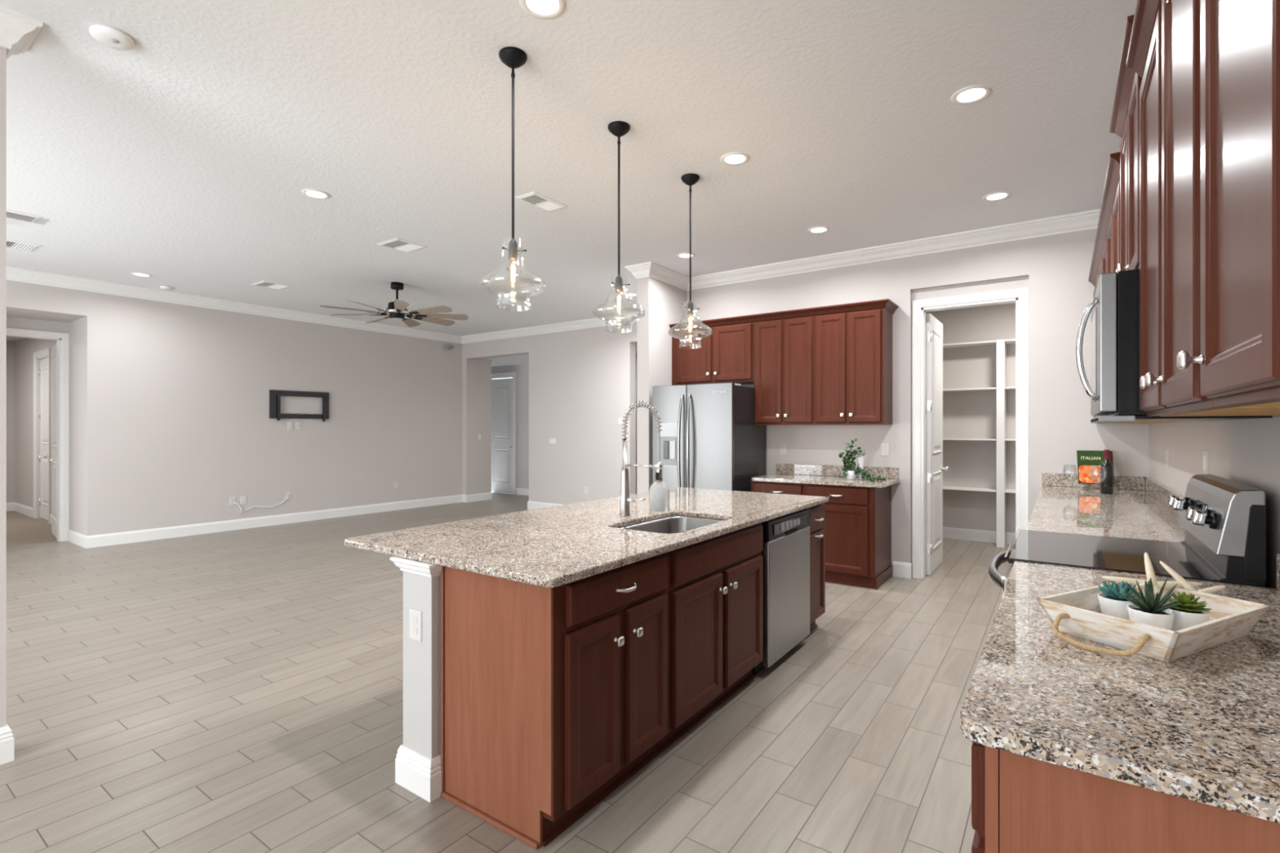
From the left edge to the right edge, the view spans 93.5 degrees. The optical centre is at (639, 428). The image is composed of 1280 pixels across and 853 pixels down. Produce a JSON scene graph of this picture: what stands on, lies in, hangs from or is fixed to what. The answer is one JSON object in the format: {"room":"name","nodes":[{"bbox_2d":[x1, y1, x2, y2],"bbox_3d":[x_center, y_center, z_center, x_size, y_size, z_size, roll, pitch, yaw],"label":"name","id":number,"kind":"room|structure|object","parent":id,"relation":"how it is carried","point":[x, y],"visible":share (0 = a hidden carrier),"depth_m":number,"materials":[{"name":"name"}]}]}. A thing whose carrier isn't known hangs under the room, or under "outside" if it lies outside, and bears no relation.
{"room":"kitchen","nodes":[
{"label":"kitchen","id":0,"kind":"room"},
{"bbox_2d":[0,46,6,727],"bbox_3d":[-3.781,-0.160,1.027,0.150,3.100,3.737,0,0,35],"label":"wall","id":1,"kind":"structure","parent":0,"point":[2,51],"depth_m":2.50,"materials":[{"name":"beige paint"}]},
{"bbox_2d":[0,724,13,764],"bbox_3d":[-3.776,1.317,1.035,0.190,0.146,3.757,0,0,35],"label":"baseboard","id":2,"kind":"structure","parent":1,"relation":"attached to","point":[6,739],"depth_m":2.50,"materials":[{"name":"white paint"}]},
{"bbox_2d":[0,4,43,59],"bbox_3d":[-3.754,-1.647,1.066,0.340,0.125,3.832,0,0,35],"label":"trim","id":3,"kind":"structure","parent":1,"relation":"attached to","point":[18,31],"depth_m":2.51,"materials":[{"name":"white paint"}]},
{"bbox_2d":[6,341,14,502],"bbox_3d":[-11.875,-0.035,8.364,0.150,2.850,4.450,0,0,35],"label":"wall","id":4,"kind":"structure","parent":0,"point":[10,344],"depth_m":10.10,"materials":[{"name":"beige paint"}]},
{"bbox_2d":[6,502,33,517],"bbox_3d":[-11.206,1.320,7.986,1.380,0.140,4.300,0,0,35],"label":"baseboard","id":5,"kind":"structure","parent":4,"relation":"attached to","point":[28,511],"depth_m":9.82,"materials":[{"name":"white paint"}]},
{"bbox_2d":[14,337,56,514],"bbox_3d":[-8.802,-0.035,9.018,4.430,2.850,0.150,0,0,35],"label":"wall","id":6,"kind":"structure","parent":0,"point":[24,348],"depth_m":9.72,"materials":[{"name":"beige paint"}]},
{"bbox_2d":[33,347,50,523],"bbox_3d":[-8.964,0.110,9.100,0.950,2.560,0.140,0,0,35],"label":"trim","id":7,"kind":"structure","parent":6,"relation":"attached to","point":[44,353],"depth_m":9.27,"materials":[{"name":"white paint"}]},
{"bbox_2d":[39,358,48,519],"bbox_3d":[-8.963,0.167,9.109,0.737,2.434,0.167,0,0,35],"label":"door","id":8,"kind":"structure","parent":6,"relation":"in","point":[43,371],"depth_m":9.14,"materials":[{"name":"white paint"}]},
{"bbox_2d":[6,316,68,333],"bbox_3d":[-8.218,-0.035,5.889,0.120,2.850,4.600,0,0,35],"label":"wall","id":9,"kind":"structure","parent":0,"point":[11,322],"depth_m":7.21,"materials":[{"name":"beige paint"}]},
{"bbox_2d":[6,327,68,542],"bbox_3d":[-7.404,0.112,7.032,0.140,2.556,1.057,0,0,35],"label":"trim","id":10,"kind":"structure","parent":9,"relation":"attached to","point":[62,339],"depth_m":7.38,"materials":[{"name":"white paint"}]},
{"bbox_2d":[47,343,56,537],"bbox_3d":[-7.439,0.157,7.681,0.857,2.454,0.139,0,0,41],"label":"door","id":11,"kind":"structure","parent":9,"relation":"in","point":[53,460],"depth_m":7.71,"materials":[{"name":"white paint"}]},
{"bbox_2d":[6,280,462,536],"bbox_3d":[-6.707,-0.160,7.242,0.800,3.100,10.550,0,0,35],"label":"wall","id":12,"kind":"structure","parent":0,"point":[170,421],"depth_m":8.19,"materials":[{"name":"beige paint"}]},
{"bbox_2d":[66,492,492,548],"bbox_3d":[-4.966,1.320,9.571,0.796,0.140,5.956,0,0,36],"label":"baseboard","id":13,"kind":"structure","parent":12,"relation":"attached to","point":[119,538],"depth_m":8.38,"materials":[{"name":"white paint"}]},
{"bbox_2d":[269,390,328,421],"bbox_3d":[-5.019,-0.323,8.903,0.054,0.445,0.840,0,0,35],"label":"mount","id":14,"kind":"object","parent":12,"relation":"attached to","point":[274,395],"visible":1,"depth_m":8.83,"materials":[{"name":"black paint"}]},
{"bbox_2d":[0,492,1013,852],"bbox_3d":[-3.544,1.440,6.091,16.400,0.100,12.700,0,0,35],"label":"floor","id":15,"kind":"structure","parent":0,"point":[241,691],"depth_m":2.89,"materials":[{"name":"tile"}]},
{"bbox_2d":[390,555,443,802],"bbox_3d":[-0.074,0.948,3.428,0.250,0.883,2.794,0,0,35],"label":"column","id":16,"kind":"structure","parent":15,"relation":"on","point":[418,771],"depth_m":2.29,"materials":[{"name":"paint"}]},
{"bbox_2d":[408,608,422,642],"bbox_3d":[-0.864,0.758,2.311,0.075,0.118,0.007,0,0,35],"label":"electrical outlet","id":17,"kind":"object","parent":16,"relation":"attached to","point":[415,615],"visible":1,"depth_m":2.31,"materials":[{"name":"white plastic"}]},
{"bbox_2d":[440,551,668,848],"bbox_3d":[-0.299,0.948,2.393,0.618,0.884,0.725,0,0,35],"label":"base cabinet","id":18,"kind":"object","parent":15,"relation":"on","point":[553,699],"visible":0.88,"depth_m":2.14,"materials":[{"name":"brown wood"}]},
{"bbox_2d":[344,487,829,587],"bbox_3d":[0.022,0.491,3.394,1.227,0.030,2.813,0,0,35],"label":"countertop","id":19,"kind":"structure","parent":18,"relation":"on","point":[553,546],"depth_m":2.64,"materials":[{"name":"stone"}]},
{"bbox_2d":[619,400,669,516],"bbox_3d":[0.022,0.165,3.211,0.298,0.621,0.106,0,0,35],"label":"kitchen faucet","id":20,"kind":"object","parent":19,"relation":"on","point":[659,491],"visible":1,"depth_m":3.17,"materials":[{"name":"silver metal"}]},
{"bbox_2d":[619,515,725,533],"bbox_3d":[0.179,0.598,3.093,0.450,0.181,0.720,0,0,35],"label":"undermount sink","id":21,"kind":"object","parent":19,"relation":"in","point":[673,524],"visible":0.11,"depth_m":3.39,"materials":[{"name":"silver metal"}]},
{"bbox_2d":[652,382,765,491],"bbox_3d":[0.706,0.479,6.255,0.910,1.821,0.888,0,0,35],"label":"refrigerator","id":22,"kind":"object","parent":15,"relation":"on","point":[710,438],"visible":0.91,"depth_m":5.91,"materials":[{"name":"grey metal"}]},
{"bbox_2d":[657,522,763,753],"bbox_3d":[0.199,0.948,3.082,0.594,0.884,0.970,0,0,35],"label":"base cabinet","id":23,"kind":"object","parent":15,"relation":"on","point":[715,588],"visible":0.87,"depth_m":2.84,"materials":[{"name":"brown wood"}]},
{"bbox_2d":[751,480,804,495],"bbox_3d":[1.451,0.948,5.911,0.535,0.884,0.654,0,0,35],"label":"base cabinet","id":24,"kind":"object","parent":15,"relation":"on","point":[788,488],"visible":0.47,"depth_m":5.66,"materials":[{"name":"brown wood"}]},
{"bbox_2d":[752,509,810,675],"bbox_3d":[0.679,0.954,3.769,0.572,0.871,0.686,0,0,35],"label":"dishwasher","id":25,"kind":"object","parent":15,"relation":"on","point":[785,553],"visible":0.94,"depth_m":3.54,"materials":[{"name":"silver metal"}]},
{"bbox_2d":[804,503,825,631],"bbox_3d":[0.981,0.948,4.197,0.594,0.884,0.345,0,0,35],"label":"base cabinet","id":26,"kind":"object","parent":15,"relation":"on","point":[817,513],"visible":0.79,"depth_m":4.06,"materials":[{"name":"brown wood"}]},
{"bbox_2d":[804,483,892,589],"bbox_3d":[1.931,0.948,5.575,0.634,0.884,0.654,0,0,35],"label":"base cabinet","id":27,"kind":"object","parent":15,"relation":"on","point":[858,526],"visible":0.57,"depth_m":5.31,"materials":[{"name":"brown wood"}]},
{"bbox_2d":[751,463,899,487],"bbox_3d":[1.747,0.439,5.709,1.214,0.135,0.644,0,0,35],"label":"countertop","id":28,"kind":"structure","parent":27,"relation":"on","point":[785,473],"depth_m":5.75,"materials":[{"name":"stone"}]},
{"bbox_2d":[838,438,886,481],"bbox_3d":[2.034,0.295,5.484,0.432,0.400,0.177,0,0,39],"label":"ivy","id":29,"kind":"object","parent":28,"relation":"on","point":[851,474],"visible":1,"depth_m":5.54,"materials":[{"name":"green plant"}]},
{"bbox_2d":[942,338,1015,547],"bbox_3d":[4.642,0.180,6.875,3.190,2.419,0.304,0,0,35],"label":"pantry shelving","id":30,"kind":"object","parent":15,"relation":"on","point":[1001,490],"visible":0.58,"depth_m":7.01,"materials":[{"name":"white paint"}]},
{"bbox_2d":[967,738,1279,852],"bbox_3d":[1.205,0.948,1.385,0.696,0.884,1.408,0,0,35],"label":"base cabinet","id":31,"kind":"object","parent":15,"relation":"on","point":[1020,804],"visible":0.3,"depth_m":0.90,"materials":[{"name":"brown wood"}]},
{"bbox_2d":[960,554,1279,823],"bbox_3d":[1.208,0.439,1.374,0.679,0.135,1.438,0,0,35],"label":"countertop","id":32,"kind":"structure","parent":31,"relation":"on","point":[1203,726],"depth_m":1.04,"materials":[{"name":"stone"}]},
{"bbox_2d":[1035,582,1270,662],"bbox_3d":[1.188,0.439,1.397,0.525,0.072,0.271,0,0,-26],"label":"wooden tray","id":33,"kind":"object","parent":32,"relation":"on","point":[1077,613],"visible":0.73,"depth_m":1.31,"materials":[{"name":"beige wood"}]},
{"bbox_2d":[1097,580,1140,620],"bbox_3d":[1.159,0.417,1.456,0.084,0.093,0.086,0,0,35],"label":"potted succulent","id":34,"kind":"object","parent":33,"relation":"on","point":[1111,603],"visible":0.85,"depth_m":1.44,"materials":[{"name":"white ceramic"}]},
{"bbox_2d":[1118,577,1182,630],"bbox_3d":[1.148,0.397,1.355,0.115,0.133,0.102,0,0,17],"label":"potted succulent","id":35,"kind":"object","parent":33,"relation":"on","point":[1150,610],"visible":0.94,"depth_m":1.34,"materials":[{"name":"white ceramic"}]},
{"bbox_2d":[1101,552,1202,599],"bbox_3d":[1.296,0.388,1.510,0.212,0.132,0.107,0,0,25],"label":"starfish","id":36,"kind":"object","parent":33,"relation":"on","point":[1157,585],"visible":0.61,"depth_m":1.53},
{"bbox_2d":[1164,591,1211,631],"bbox_3d":[1.236,0.419,1.364,0.087,0.090,0.087,0,0,35],"label":"potted succulent","id":37,"kind":"object","parent":33,"relation":"on","point":[1190,613],"visible":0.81,"depth_m":1.34,"materials":[{"name":"white ceramic"}]},
{"bbox_2d":[1159,560,1225,594],"bbox_3d":[1.372,0.397,1.478,0.138,0.110,0.088,0,0,35],"label":"starfish","id":38,"kind":"object","parent":33,"relation":"on","point":[1176,576],"visible":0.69,"depth_m":1.50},
{"bbox_2d":[988,474,1266,591],"bbox_3d":[1.780,0.777,2.318,0.748,1.186,0.759,0,0,35],"label":"electric range","id":39,"kind":"object","parent":15,"relation":"on","point":[1224,520],"visible":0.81,"depth_m":2.07,"materials":[{"name":"silver metal"}]},
{"bbox_2d":[1004,528,1221,582],"bbox_3d":[1.770,0.477,2.325,0.573,0.022,0.757,0,0,35],"label":"cooktop","id":40,"kind":"object","parent":39,"relation":"in","point":[1119,554],"depth_m":2.24,"materials":[{"name":"black glass"}]},
{"bbox_3d":[3.086,0.948,4.067,0.696,0.884,1.790,0,0,35],"label":"base cabinet","id":41,"kind":"object","parent":15,"relation":"on","visible":0},
{"bbox_2d":[1026,472,1186,542],"bbox_3d":[2.834,0.439,3.692,0.679,0.135,2.696,0,0,35],"label":"countertop","id":42,"kind":"structure","parent":41,"relation":"on","point":[1137,508],"depth_m":3.47,"materials":[{"name":"stone"}]},
{"bbox_2d":[1100,449,1113,493],"bbox_3d":[3.374,0.315,4.351,0.075,0.320,0.075,0,0,35],"label":"wine bottle","id":43,"kind":"object","parent":42,"relation":"on","point":[1106,467],"visible":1,"depth_m":4.33,"materials":[{"name":"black glass"}]},
{"bbox_2d":[462,322,637,504],"bbox_3d":[-0.951,-0.160,9.787,5.700,3.100,0.230,0,0,35],"label":"wall","id":44,"kind":"structure","parent":0,"point":[581,381],"depth_m":9.75,"materials":[{"name":"beige paint"}]},
{"bbox_2d":[475,358,491,493],"bbox_3d":[-3.060,0.030,11.634,0.124,2.720,0.370,0,0,35],"label":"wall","id":45,"kind":"structure","parent":44,"relation":"attached to","point":[483,366],"depth_m":11.60,"materials":[{"name":"beige paint"}]},
{"bbox_2d":[527,501,562,509],"bbox_3d":[-0.992,1.320,9.757,2.175,0.140,0.166,0,0,35],"label":"baseboard","id":46,"kind":"structure","parent":44,"relation":"attached to","point":[531,504],"depth_m":10.16,"materials":[{"name":"white paint"}]},
{"bbox_2d":[480,342,637,366],"bbox_3d":[-1.314,-1.420,11.184,8.200,0.180,1.800,0,0,35],"label":"ceiling","id":47,"kind":"structure","parent":0,"point":[522,358],"depth_m":11.68,"materials":[{"name":"white paint"}]},
{"bbox_2d":[491,354,637,493],"bbox_3d":[-1.024,0.030,11.598,8.200,2.720,0.150,0,0,35],"label":"wall","id":48,"kind":"structure","parent":0,"point":[522,371],"depth_m":12.49,"materials":[{"name":"beige paint"}]},
{"bbox_2d":[491,377,512,493],"bbox_3d":[-2.966,0.162,12.927,0.747,2.444,0.167,0,0,35],"label":"door","id":49,"kind":"structure","parent":48,"relation":"in","point":[501,388],"depth_m":12.89,"materials":[{"name":"white paint"}]},
{"bbox_2d":[491,371,515,494],"bbox_3d":[-2.962,0.105,12.927,0.960,2.570,0.140,0,0,35],"label":"trim","id":50,"kind":"structure","parent":48,"relation":"attached to","point":[505,375],"depth_m":12.62,"materials":[{"name":"white paint"}]},
{"bbox_2d":[0,0,1137,336],"bbox_3d":[-2.381,-1.770,4.145,10.040,0.120,10.850,0,0,35],"label":"ceiling","id":51,"kind":"structure","parent":0,"point":[184,157],"depth_m":3.51,"materials":[{"name":"white paint"}]},
{"bbox_2d":[6,239,42,251],"bbox_3d":[-5.820,-1.703,5.599,0.320,0.013,0.320,0,0,35],"label":"ceiling vent","id":52,"kind":"object","parent":51,"relation":"in","point":[10,243],"visible":0.84,"depth_m":5.62,"materials":[{"name":"white plastic"}]},
{"bbox_2d":[6,209,48,229],"bbox_3d":[-5.105,-1.703,4.877,0.450,0.013,0.394,0,0,35],"label":"ceiling vent","id":53,"kind":"object","parent":51,"relation":"in","point":[15,218],"visible":0.94,"depth_m":4.92,"materials":[{"name":"white plastic"}]},
{"bbox_2d":[88,23,134,50],"bbox_3d":[-2.297,-1.691,2.620,0.150,0.037,0.150,0,0,35],"label":"smoke detector","id":54,"kind":"object","parent":51,"relation":"attached to","point":[110,37],"visible":1,"depth_m":2.59,"materials":[{"name":"white plastic"}]},
{"bbox_2d":[251,280,292,289],"bbox_3d":[-4.397,-1.703,7.191,0.320,0.013,0.320,0,0,35],"label":"ceiling vent","id":55,"kind":"object","parent":51,"relation":"in","point":[263,283],"visible":1,"depth_m":7.16,"materials":[{"name":"white plastic"}]},
{"bbox_2d":[301,188,329,199],"bbox_3d":[-2.366,-1.706,4.393,0.186,0.008,0.186,0,0,35],"label":"recessed light","id":56,"kind":"object","parent":51,"relation":"in","point":[313,193],"visible":1,"depth_m":4.38,"materials":[{"name":"white paint"}]},
{"bbox_2d":[320,281,468,327],"bbox_3d":[-2.856,-1.497,7.127,1.606,0.426,1.584,0,0,35],"label":"ceiling fan","id":57,"kind":"object","parent":51,"relation":"hanging from","point":[397,309],"visible":1,"depth_m":7.07,"materials":[{"name":"wood"}]},
{"bbox_2d":[377,237,427,252],"bbox_3d":[-2.221,-1.703,5.627,0.320,0.013,0.320,0,0,35],"label":"ceiling vent","id":58,"kind":"object","parent":51,"relation":"in","point":[399,244],"visible":1,"depth_m":5.60,"materials":[{"name":"white plastic"}]},
{"bbox_2d":[479,46,546,310],"bbox_3d":[-0.582,-1.130,2.760,0.304,1.160,0.304,0,0,35],"label":"pendant light","id":59,"kind":"object","parent":51,"relation":"hanging from","point":[512,57],"visible":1,"depth_m":2.75,"materials":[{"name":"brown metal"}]},
{"bbox_2d":[502,239,526,261],"bbox_3d":[-0.590,-0.819,2.748,0.110,0.093,0.098,0,0,35],"label":"socket","id":60,"kind":"object","parent":59,"relation":"attached to","point":[513,245],"depth_m":2.74,"materials":[{"name":"grey metal"}]},
{"bbox_2d":[515,191,568,212],"bbox_3d":[-0.740,-1.703,4.551,0.200,0.013,0.360,0,0,35],"label":"ceiling vent","id":61,"kind":"object","parent":51,"relation":"in","point":[534,198],"visible":1,"depth_m":4.53,"materials":[{"name":"white plastic"}]},
{"bbox_2d":[519,0,565,19],"bbox_3d":[-0.392,-1.706,2.419,0.186,0.008,0.186,0,0,35],"label":"recessed light","id":62,"kind":"object","parent":51,"relation":"in","point":[540,9],"visible":1,"depth_m":2.44,"materials":[{"name":"white paint"}]},
{"bbox_2d":[592,120,645,332],"bbox_3d":[-0.119,-1.130,3.413,0.304,1.160,0.304,0,0,35],"label":"pendant light","id":63,"kind":"object","parent":51,"relation":"hanging from","point":[619,129],"visible":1,"depth_m":3.41,"materials":[{"name":"brown metal"}]},
{"bbox_2d":[611,275,630,293],"bbox_3d":[-0.127,-0.819,3.401,0.110,0.093,0.098,0,0,35],"label":"socket","id":64,"kind":"object","parent":63,"relation":"attached to","point":[619,281],"depth_m":3.40,"materials":[{"name":"grey metal"}]},
{"bbox_2d":[668,173,712,348],"bbox_3d":[0.344,-1.130,4.102,0.304,1.160,0.304,0,0,35],"label":"pendant light","id":65,"kind":"object","parent":51,"relation":"hanging from","point":[691,179],"visible":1,"depth_m":4.09,"materials":[{"name":"brown metal"}]},
{"bbox_2d":[684,301,699,315],"bbox_3d":[0.336,-0.819,4.090,0.110,0.093,0.098,0,0,35],"label":"socket","id":66,"kind":"object","parent":65,"relation":"attached to","point":[690,305],"depth_m":4.09,"materials":[{"name":"grey metal"}]},
{"bbox_2d":[720,151,749,165],"bbox_3d":[0.602,-1.706,3.817,0.186,0.008,0.186,0,0,35],"label":"recessed light","id":67,"kind":"object","parent":51,"relation":"in","point":[734,158],"visible":1,"depth_m":3.81,"materials":[{"name":"white paint"}]},
{"bbox_2d":[807,226,830,233],"bbox_3d":[1.539,-1.706,5.187,0.186,0.008,0.186,0,0,35],"label":"recessed light","id":68,"kind":"object","parent":51,"relation":"in","point":[819,229],"visible":1,"depth_m":5.18,"materials":[{"name":"white paint"}]},
{"bbox_2d":[951,84,991,105],"bbox_3d":[1.697,-1.706,3.085,0.186,0.008,0.186,0,0,35],"label":"recessed light","id":69,"kind":"object","parent":51,"relation":"in","point":[972,94],"visible":1,"depth_m":3.08,"materials":[{"name":"white paint"}]},
{"bbox_2d":[982,191,1011,201],"bbox_3d":[2.628,-1.706,4.435,0.186,0.008,0.186,0,0,35],"label":"recessed light","id":70,"kind":"object","parent":51,"relation":"in","point":[997,196],"visible":1,"depth_m":4.43,"materials":[{"name":"white paint"}]},
{"bbox_2d":[637,276,686,493],"bbox_3d":[0.643,-0.160,7.227,0.150,3.100,2.130,0,0,35],"label":"wall partition","id":71,"kind":"structure","parent":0,"point":[664,304],"depth_m":6.38,"materials":[{"name":"beige paint"}]},
{"bbox_2d":[686,228,1148,575],"bbox_3d":[2.255,-0.160,5.833,4.090,3.100,0.140,0,0,35],"label":"wall","id":72,"kind":"structure","parent":0,"point":[1055,269],"depth_m":5.32,"materials":[{"name":"beige paint"}]},
{"bbox_2d":[6,208,1100,343],"bbox_3d":[-2.373,-1.647,4.200,9.790,0.125,10.550,0,0,35],"label":"trim","id":73,"kind":"structure","parent":72,"relation":"attached to","point":[1089,220],"depth_m":6.55,"materials":[{"name":"white paint"}]},
{"bbox_2d":[671,323,753,385],"bbox_3d":[0.832,-0.780,6.511,0.977,0.610,0.383,0,0,35],"label":"upper cabinet","id":74,"kind":"object","parent":72,"relation":"attached to","point":[726,355],"visible":0.95,"depth_m":6.38,"materials":[{"name":"brown wood"}]},
{"bbox_2d":[753,316,817,425],"bbox_3d":[1.490,-0.558,6.049,0.626,1.054,0.383,0,0,35],"label":"upper cabinet","id":75,"kind":"object","parent":72,"relation":"attached to","point":[784,351],"visible":0.98,"depth_m":5.90,"materials":[{"name":"brown wood"}]},
{"bbox_2d":[776,463,898,479],"bbox_3d":[1.921,0.423,5.967,1.200,0.105,0.020,0,0,35],"label":"backsplash","id":76,"kind":"structure","parent":72,"relation":"attached to","point":[785,468],"depth_m":6.00,"materials":[{"name":"stone"}]},
{"bbox_2d":[814,309,892,425],"bbox_3d":[2.007,-0.558,5.687,0.633,1.054,0.383,0,0,35],"label":"upper cabinet","id":77,"kind":"object","parent":72,"relation":"attached to","point":[853,351],"visible":1,"depth_m":5.54,"materials":[{"name":"brown wood"}]},
{"bbox_2d":[669,298,898,332],"bbox_3d":[1.371,-1.102,6.134,2.293,0.082,0.380,0,0,35],"label":"crown molding","id":78,"kind":"structure","parent":77,"relation":"attached to","point":[886,304],"depth_m":5.85,"materials":[{"name":"brown wood"}]},
{"bbox_2d":[880,443,888,456],"bbox_3d":[2.319,0.205,5.698,0.075,0.118,0.007,0,0,35],"label":"electrical outlet","id":79,"kind":"object","parent":72,"relation":"attached to","point":[884,446],"visible":1,"depth_m":5.70,"materials":[{"name":"white plastic"}]},
{"bbox_2d":[893,560,911,578],"bbox_3d":[2.443,1.320,5.606,0.158,0.140,0.016,0,0,35],"label":"baseboard","id":80,"kind":"structure","parent":72,"relation":"attached to","point":[904,570],"depth_m":5.60,"materials":[{"name":"white paint"}]},
{"bbox_2d":[925,313,948,575],"bbox_3d":[2.921,0.152,5.966,0.167,2.464,0.737,0,0,35],"label":"door","id":81,"kind":"structure","parent":72,"relation":"in","point":[934,327],"depth_m":5.81,"materials":[{"name":"white paint"}]},
{"bbox_2d":[911,287,1028,578],"bbox_3d":[2.944,0.102,5.393,0.912,2.576,0.140,0,0,35],"label":"trim","id":82,"kind":"structure","parent":72,"relation":"attached to","point":[1020,296],"depth_m":5.50,"materials":[{"name":"white paint"}]},
{"bbox_2d":[1041,472,1145,489],"bbox_3d":[3.594,0.423,4.792,0.655,0.104,0.020,0,0,35],"label":"backsplash","id":83,"kind":"structure","parent":72,"relation":"attached to","point":[1128,482],"depth_m":4.82,"materials":[{"name":"stone"}]},
{"bbox_2d":[925,302,1015,533],"bbox_3d":[4.774,-0.060,7.064,3.200,2.900,0.150,0,0,35],"label":"wall","id":84,"kind":"structure","parent":0,"point":[966,414],"depth_m":7.42,"materials":[{"name":"beige paint"}]},
{"bbox_2d":[942,526,1015,544],"bbox_3d":[4.727,1.320,6.996,3.200,0.140,0.016,0,0,35],"label":"baseboard","id":85,"kind":"structure","parent":84,"relation":"attached to","point":[982,535],"depth_m":7.42,"materials":[{"name":"white paint"}]},
{"bbox_2d":[1097,592,1137,620],"bbox_3d":[1.158,0.436,1.455,0.083,0.056,0.083,0,0,35],"label":"pot","id":86,"kind":"object","parent":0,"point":[1113,604],"depth_m":1.44,"materials":[{"name":"white ceramic"}]},
{"bbox_2d":[1127,604,1175,630],"bbox_3d":[1.151,0.436,1.357,0.083,0.056,0.083,0,0,35],"label":"pot","id":87,"kind":"object","parent":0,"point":[1156,615],"depth_m":1.34,"materials":[{"name":"white ceramic"}]},
{"bbox_2d":[1169,608,1210,631],"bbox_3d":[1.236,0.436,1.364,0.083,0.056,0.083,0,0,35],"label":"pot","id":88,"kind":"object","parent":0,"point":[1184,618],"depth_m":1.34,"materials":[{"name":"white ceramic"}]},
{"bbox_2d":[1148,415,1279,588],"bbox_3d":[1.348,-0.160,0.850,0.150,3.100,9.340,0,0,35],"label":"wall","id":89,"kind":"structure","parent":0,"point":[1244,451],"depth_m":2.36,"materials":[{"name":"beige paint"}]},
{"bbox_2d":[1089,271,1162,423],"bbox_3d":[3.477,-0.573,4.339,0.370,1.074,0.895,0,0,35],"label":"upper cabinet","id":90,"kind":"object","parent":89,"relation":"attached to","point":[1097,278],"visible":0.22,"depth_m":4.51,"materials":[{"name":"brown wood"}]},
{"bbox_2d":[1109,14,1142,272],"bbox_3d":[1.960,-0.917,2.178,0.370,0.791,0.887,0,0,35],"label":"upper cabinet","id":91,"kind":"object","parent":89,"relation":"attached to","point":[1130,143],"depth_m":2.21,"materials":[{"name":"brown wood"}]},
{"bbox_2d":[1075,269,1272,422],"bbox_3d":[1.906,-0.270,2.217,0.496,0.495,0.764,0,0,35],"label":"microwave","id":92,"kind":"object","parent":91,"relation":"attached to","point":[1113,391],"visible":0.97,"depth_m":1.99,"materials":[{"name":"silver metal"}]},
{"bbox_2d":[1098,235,1177,422],"bbox_3d":[2.961,-0.573,3.605,0.370,1.074,0.895,0,0,35],"label":"upper cabinet","id":93,"kind":"object","parent":89,"relation":"attached to","point":[1103,265],"visible":0.02,"depth_m":3.61,"materials":[{"name":"brown wood"}]},
{"bbox_2d":[1106,180,1191,421],"bbox_3d":[2.444,-0.573,2.868,0.370,1.074,0.895,0,0,35],"label":"upper cabinet","id":94,"kind":"object","parent":89,"relation":"attached to","point":[1113,230],"visible":0.05,"depth_m":2.89,"materials":[{"name":"brown wood"}]},
{"bbox_2d":[1088,151,1119,286],"bbox_3d":[2.833,-1.147,3.693,0.056,0.082,2.689,0,0,35],"label":"crown molding","id":95,"kind":"structure","parent":94,"relation":"attached to","point":[1113,177],"depth_m":3.19,"materials":[{"name":"brown wood"}]},
{"bbox_2d":[1145,476,1184,515],"bbox_3d":[3.104,0.423,3.503,0.021,0.104,2.696,0,0,35],"label":"backsplash","id":96,"kind":"structure","parent":89,"relation":"attached to","point":[1162,493],"depth_m":3.88,"materials":[{"name":"stone"}]},
{"bbox_2d":[1203,449,1208,474],"bbox_3d":[2.591,0.160,2.760,0.008,0.118,0.075,0,0,35],"label":"light switch","id":97,"kind":"object","parent":89,"relation":"attached to","point":[1205,451],"visible":0.85,"depth_m":2.75,"materials":[{"name":"white plastic"}]},
{"bbox_2d":[1139,0,1279,416],"bbox_3d":[1.436,-0.573,1.432,0.370,1.074,1.035,0,0,35],"label":"upper cabinet","id":98,"kind":"object","parent":89,"relation":"attached to","point":[1170,90],"visible":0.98,"depth_m":1.44,"materials":[{"name":"brown wood"}]},
{"bbox_2d":[1126,0,1161,78],"bbox_3d":[1.147,-1.147,1.290,0.056,0.082,1.590,0,0,35],"label":"crown molding","id":99,"kind":"structure","parent":98,"relation":"attached to","point":[1146,11],"depth_m":1.76,"materials":[{"name":"brown wood"}]},
{"bbox_2d":[1177,0,1279,407],"bbox_3d":[0.977,-0.573,0.778,0.370,1.074,0.559,0,0,35],"label":"upper cabinet","id":100,"kind":"object","parent":89,"relation":"attached to","point":[1238,360],"visible":1,"depth_m":0.88,"materials":[{"name":"brown wood"}]},
{"bbox_2d":[1276,554,1279,590],"bbox_3d":[1.478,0.423,1.185,0.021,0.104,1.438,0,0,35],"label":"backsplash","id":101,"kind":"structure","parent":89,"relation":"attached to","point":[1277,555],"depth_m":1.76,"materials":[{"name":"stone"}]},
{"bbox_3d":[3.502,0.372,4.617,0.146,0.202,0.152,0,0,27],"label":"easel","id":102,"kind":"object","parent":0,"visible":0},
{"bbox_2d":[1076,450,1115,484],"bbox_3d":[3.523,0.304,4.657,0.224,0.258,0.094,0,0,27],"label":"cookbook","id":103,"kind":"object","parent":102,"relation":"on","point":[1089,462],"visible":0.83,"depth_m":4.66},
{"bbox_2d":[1078,465,1100,483],"bbox_3d":[3.500,0.356,4.638,0.193,0.133,0.039,0,0,27],"label":"food picture","id":104,"kind":"object","parent":103,"relation":"attached to","point":[1088,473],"depth_m":4.65},
{"bbox_2d":[1076,450,1103,466],"bbox_3d":[3.503,0.238,4.675,0.172,0.127,0.037,0,0,27],"label":"print","id":105,"kind":"object","parent":103,"relation":"attached to","point":[1084,458],"depth_m":4.68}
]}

